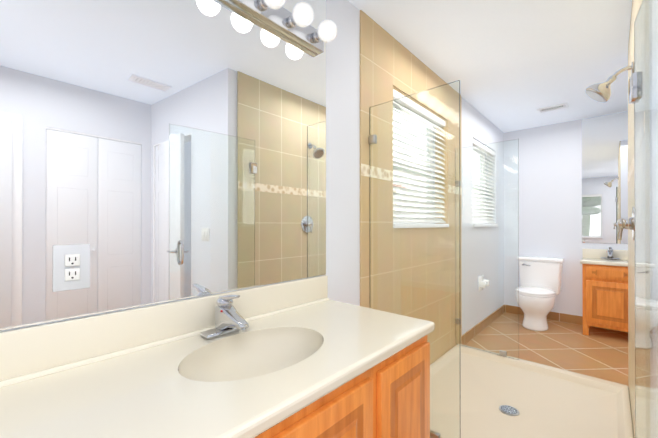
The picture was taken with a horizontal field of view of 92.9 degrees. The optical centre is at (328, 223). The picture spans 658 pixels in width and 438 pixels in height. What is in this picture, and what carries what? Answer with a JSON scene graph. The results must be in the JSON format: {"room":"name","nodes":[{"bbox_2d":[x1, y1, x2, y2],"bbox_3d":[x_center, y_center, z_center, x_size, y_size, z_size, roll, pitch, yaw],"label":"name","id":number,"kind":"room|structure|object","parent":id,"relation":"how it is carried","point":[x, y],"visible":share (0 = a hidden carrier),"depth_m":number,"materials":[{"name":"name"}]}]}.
{"room":"bathroom","nodes":[
{"label":"bathroom","id":0,"kind":"room"},
{"bbox_2d":[0,0,503,331],"bbox_3d":[0.266,-0.029,2.091,0.200,2.475,6.580,0,0,42],"label":"wall","id":1,"kind":"structure","parent":0,"point":[343,160],"depth_m":1.75,"materials":[{"name":"white paint"}]},
{"bbox_2d":[0,0,325,330],"bbox_3d":[-0.774,-0.500,0.791,0.004,1.519,2.255,0,0,42],"label":"vanity mirror","id":2,"kind":"object","parent":1,"relation":"attached to","point":[156,151],"visible":1,"depth_m":1.01,"materials":[{"name":"silver metal"}]},
{"bbox_2d":[53,244,89,291],"bbox_3d":[-0.704,0.119,0.857,0.008,0.124,0.080,0,0,42],"label":"outlet","id":3,"kind":"object","parent":2,"relation":"attached to","point":[71,267],"visible":1,"depth_m":0.85,"materials":[{"name":"white plastic"}]},
{"bbox_2d":[225,0,336,54],"bbox_3d":[-0.402,-0.904,1.078,0.162,0.095,1.220,0,0,42],"label":"sconce","id":4,"kind":"object","parent":2,"relation":"attached to","point":[295,25],"visible":1,"depth_m":1.35,"materials":[{"name":"silver metal"}]},
{"bbox_2d":[393,87,407,95],"bbox_3d":[0.709,-0.472,2.507,0.100,0.936,0.949,0,0,42],"label":"wall tile","id":5,"kind":"structure","parent":1,"relation":"attached to","point":[399,91],"depth_m":2.21,"materials":[{"name":"beige tile"}]},
{"bbox_2d":[360,10,461,307],"bbox_3d":[0.743,-0.028,2.461,0.010,2.475,1.660,0,0,42],"label":"wall tile","id":6,"kind":"structure","parent":1,"relation":"attached to","point":[388,61],"depth_m":1.94,"materials":[{"name":"beige tile"}]},
{"bbox_2d":[361,163,369,176],"bbox_3d":[0.747,-0.320,2.458,0.002,0.070,1.660,0,0,42],"label":"wall tile","id":7,"kind":"object","parent":6,"relation":"attached to","point":[365,169],"depth_m":1.87,"materials":[{"name":"beige tile"}]},
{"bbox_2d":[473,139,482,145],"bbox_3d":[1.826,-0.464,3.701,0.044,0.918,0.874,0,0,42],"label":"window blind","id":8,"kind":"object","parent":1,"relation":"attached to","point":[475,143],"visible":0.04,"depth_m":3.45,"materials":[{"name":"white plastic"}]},
{"bbox_2d":[348,0,631,132],"bbox_3d":[1.533,-1.319,0.946,3.620,0.100,6.580,0,0,42],"label":"ceiling","id":9,"kind":"structure","parent":0,"point":[512,65],"depth_m":2.25,"materials":[{"name":"white paint"}]},
{"bbox_2d":[537,103,568,112],"bbox_3d":[2.424,-1.255,3.390,0.270,0.014,0.150,0,0,42],"label":"ceiling vent","id":10,"kind":"object","parent":9,"relation":"in","point":[553,108],"visible":1,"depth_m":3.38,"materials":[{"name":"white metal"}]},
{"bbox_2d":[504,111,627,315],"bbox_3d":[3.748,-0.025,3.240,3.420,2.475,0.200,0,0,42],"label":"wall","id":11,"kind":"structure","parent":0,"point":[550,190],"depth_m":3.92,"materials":[{"name":"white paint"}]},
{"bbox_2d":[519,307,627,332],"bbox_3d":[3.348,1.160,3.457,2.508,0.105,0.012,0,0,42],"label":"baseboard","id":12,"kind":"structure","parent":11,"relation":"attached to","point":[566,318],"depth_m":3.84,"materials":[{"name":"tile"}]},
{"bbox_2d":[582,112,627,243],"bbox_3d":[3.386,-0.514,3.430,0.950,1.473,0.006,0,0,42],"label":"vanity mirror","id":13,"kind":"object","parent":11,"relation":"attached to","point":[604,174],"visible":0.56,"depth_m":3.61,"materials":[{"name":"silver metal"}]},
{"bbox_2d":[519,315,627,385],"bbox_3d":[1.533,1.256,0.940,3.620,0.100,6.580,0,0,42],"label":"floor","id":14,"kind":"structure","parent":0,"point":[600,353],"depth_m":3.02,"materials":[{"name":"tile"}]},
{"bbox_2d":[255,359,386,437],"bbox_3d":[-0.222,0.816,0.964,0.581,0.780,0.468,0,0,42],"label":"base cabinet","id":15,"kind":"object","parent":14,"relation":"on","point":[357,408],"depth_m":0.84,"materials":[{"name":"brown wood"}]},
{"bbox_2d":[0,275,434,437],"bbox_3d":[-0.557,0.399,0.592,0.585,0.275,2.275,0,0,42],"label":"countertop","id":16,"kind":"structure","parent":15,"relation":"on","point":[165,370],"depth_m":0.84,"materials":[{"name":"beige stone"}]},
{"bbox_2d":[200,295,248,338],"bbox_3d":[-0.336,0.314,1.083,0.159,0.143,0.164,0,0,42],"label":"faucet","id":17,"kind":"object","parent":16,"relation":"on","point":[229,318],"visible":1,"depth_m":1.08,"materials":[{"name":"silver metal"}]},
{"bbox_2d":[387,335,429,437],"bbox_3d":[0.065,0.817,1.280,0.581,0.780,0.387,0,0,42],"label":"base cabinet","id":18,"kind":"object","parent":14,"relation":"on","point":[389,397],"depth_m":1.09,"materials":[{"name":"brown wood"}]},
{"bbox_2d":[519,256,563,330],"bbox_3d":[2.494,0.817,3.752,0.472,0.790,0.705,0,0,42],"label":"toilet","id":19,"kind":"object","parent":14,"relation":"on","point":[540,284],"visible":0.92,"depth_m":3.74,"materials":[{"name":"white ceramic"}]},
{"bbox_2d":[460,345,633,437],"bbox_3d":[1.165,1.171,2.036,1.181,0.074,1.510,0,0,42],"label":"shower pan","id":20,"kind":"object","parent":14,"relation":"on","point":[503,397],"visible":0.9,"depth_m":2.07,"materials":[{"name":"beige"}]},
{"bbox_2d":[369,80,460,437],"bbox_3d":[0.449,0.210,1.728,0.538,1.844,0.030,0,0,42],"label":"glass panel","id":21,"kind":"object","parent":20,"relation":"on","point":[414,141],"visible":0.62,"depth_m":1.67,"materials":[{"name":"teal"}]},
{"bbox_2d":[460,139,518,359],"bbox_3d":[1.392,0.213,2.784,0.518,1.844,0.030,0,0,42],"label":"glass panel","id":22,"kind":"object","parent":20,"relation":"on","point":[489,247],"visible":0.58,"depth_m":2.75,"materials":[{"name":"teal"}]},
{"bbox_2d":[582,264,627,334],"bbox_3d":[3.240,0.825,3.262,0.905,0.775,0.421,0,0,42],"label":"vanity cabinet","id":23,"kind":"object","parent":14,"relation":"on","point":[605,294],"visible":0.62,"depth_m":3.29,"materials":[{"name":"brown wood"}]},
{"bbox_2d":[580,249,627,266],"bbox_3d":[3.240,0.364,3.263,0.945,0.144,0.422,0,0,42],"label":"countertop","id":24,"kind":"structure","parent":23,"relation":"on","point":[592,256],"depth_m":3.49,"materials":[{"name":"beige stone"}]},
{"bbox_2d":[601,247,619,259],"bbox_3d":[3.141,0.324,3.492,0.164,0.143,0.159,0,0,42],"label":"vanity faucet","id":25,"kind":"object","parent":24,"relation":"on","point":[609,251],"visible":1,"depth_m":3.50,"materials":[{"name":"silver metal"}]},
{"bbox_3d":[1.653,-0.030,1.593,0.120,2.475,1.735,0,0,42],"label":"wall","id":26,"kind":"structure","parent":0,"visible":0},
{"bbox_2d":[628,0,642,437],"bbox_3d":[1.600,-0.030,1.631,0.010,2.475,1.750,0,0,42],"label":"wall tile","id":27,"kind":"structure","parent":26,"relation":"attached to","point":[636,5],"depth_m":1.87,"materials":[{"name":"beige tile"}]},
{"bbox_2d":[585,62,633,102],"bbox_3d":[1.481,-0.742,1.654,0.198,0.180,0.125,0,0,42],"label":"shower head","id":28,"kind":"object","parent":27,"relation":"attached to","point":[600,92],"visible":1,"depth_m":1.64},
{"bbox_2d":[617,207,634,239],"bbox_3d":[1.514,-0.002,1.594,0.066,0.171,0.170,0,0,42],"label":"shower valve","id":29,"kind":"object","parent":27,"relation":"attached to","point":[625,223],"visible":0.94,"depth_m":1.58,"materials":[{"name":"silver metal"}]},
{"bbox_2d":[628,153,634,182],"bbox_3d":[1.596,-0.322,1.636,0.002,0.070,1.750,0,0,42],"label":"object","id":30,"kind":"structure","parent":27,"relation":"attached to","point":[631,169],"depth_m":1.82,"materials":[{"name":"beige tile"}]},
{"bbox_2d":[629,0,657,437],"bbox_3d":[0.912,0.193,0.833,0.141,1.825,0.687,0,0,42],"label":"shower glass door","id":31,"kind":"structure","parent":27,"relation":"attached to","point":[643,88],"depth_m":0.97,"materials":[{"name":"teal"}]},
{"bbox_3d":[0.688,-0.455,2.525,0.205,0.970,0.950,0,0,42],"label":"window","id":32,"kind":"structure","parent":0,"visible":0},
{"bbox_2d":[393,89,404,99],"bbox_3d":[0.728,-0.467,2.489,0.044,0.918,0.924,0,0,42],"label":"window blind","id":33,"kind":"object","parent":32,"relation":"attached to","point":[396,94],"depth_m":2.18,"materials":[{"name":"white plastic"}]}
]}

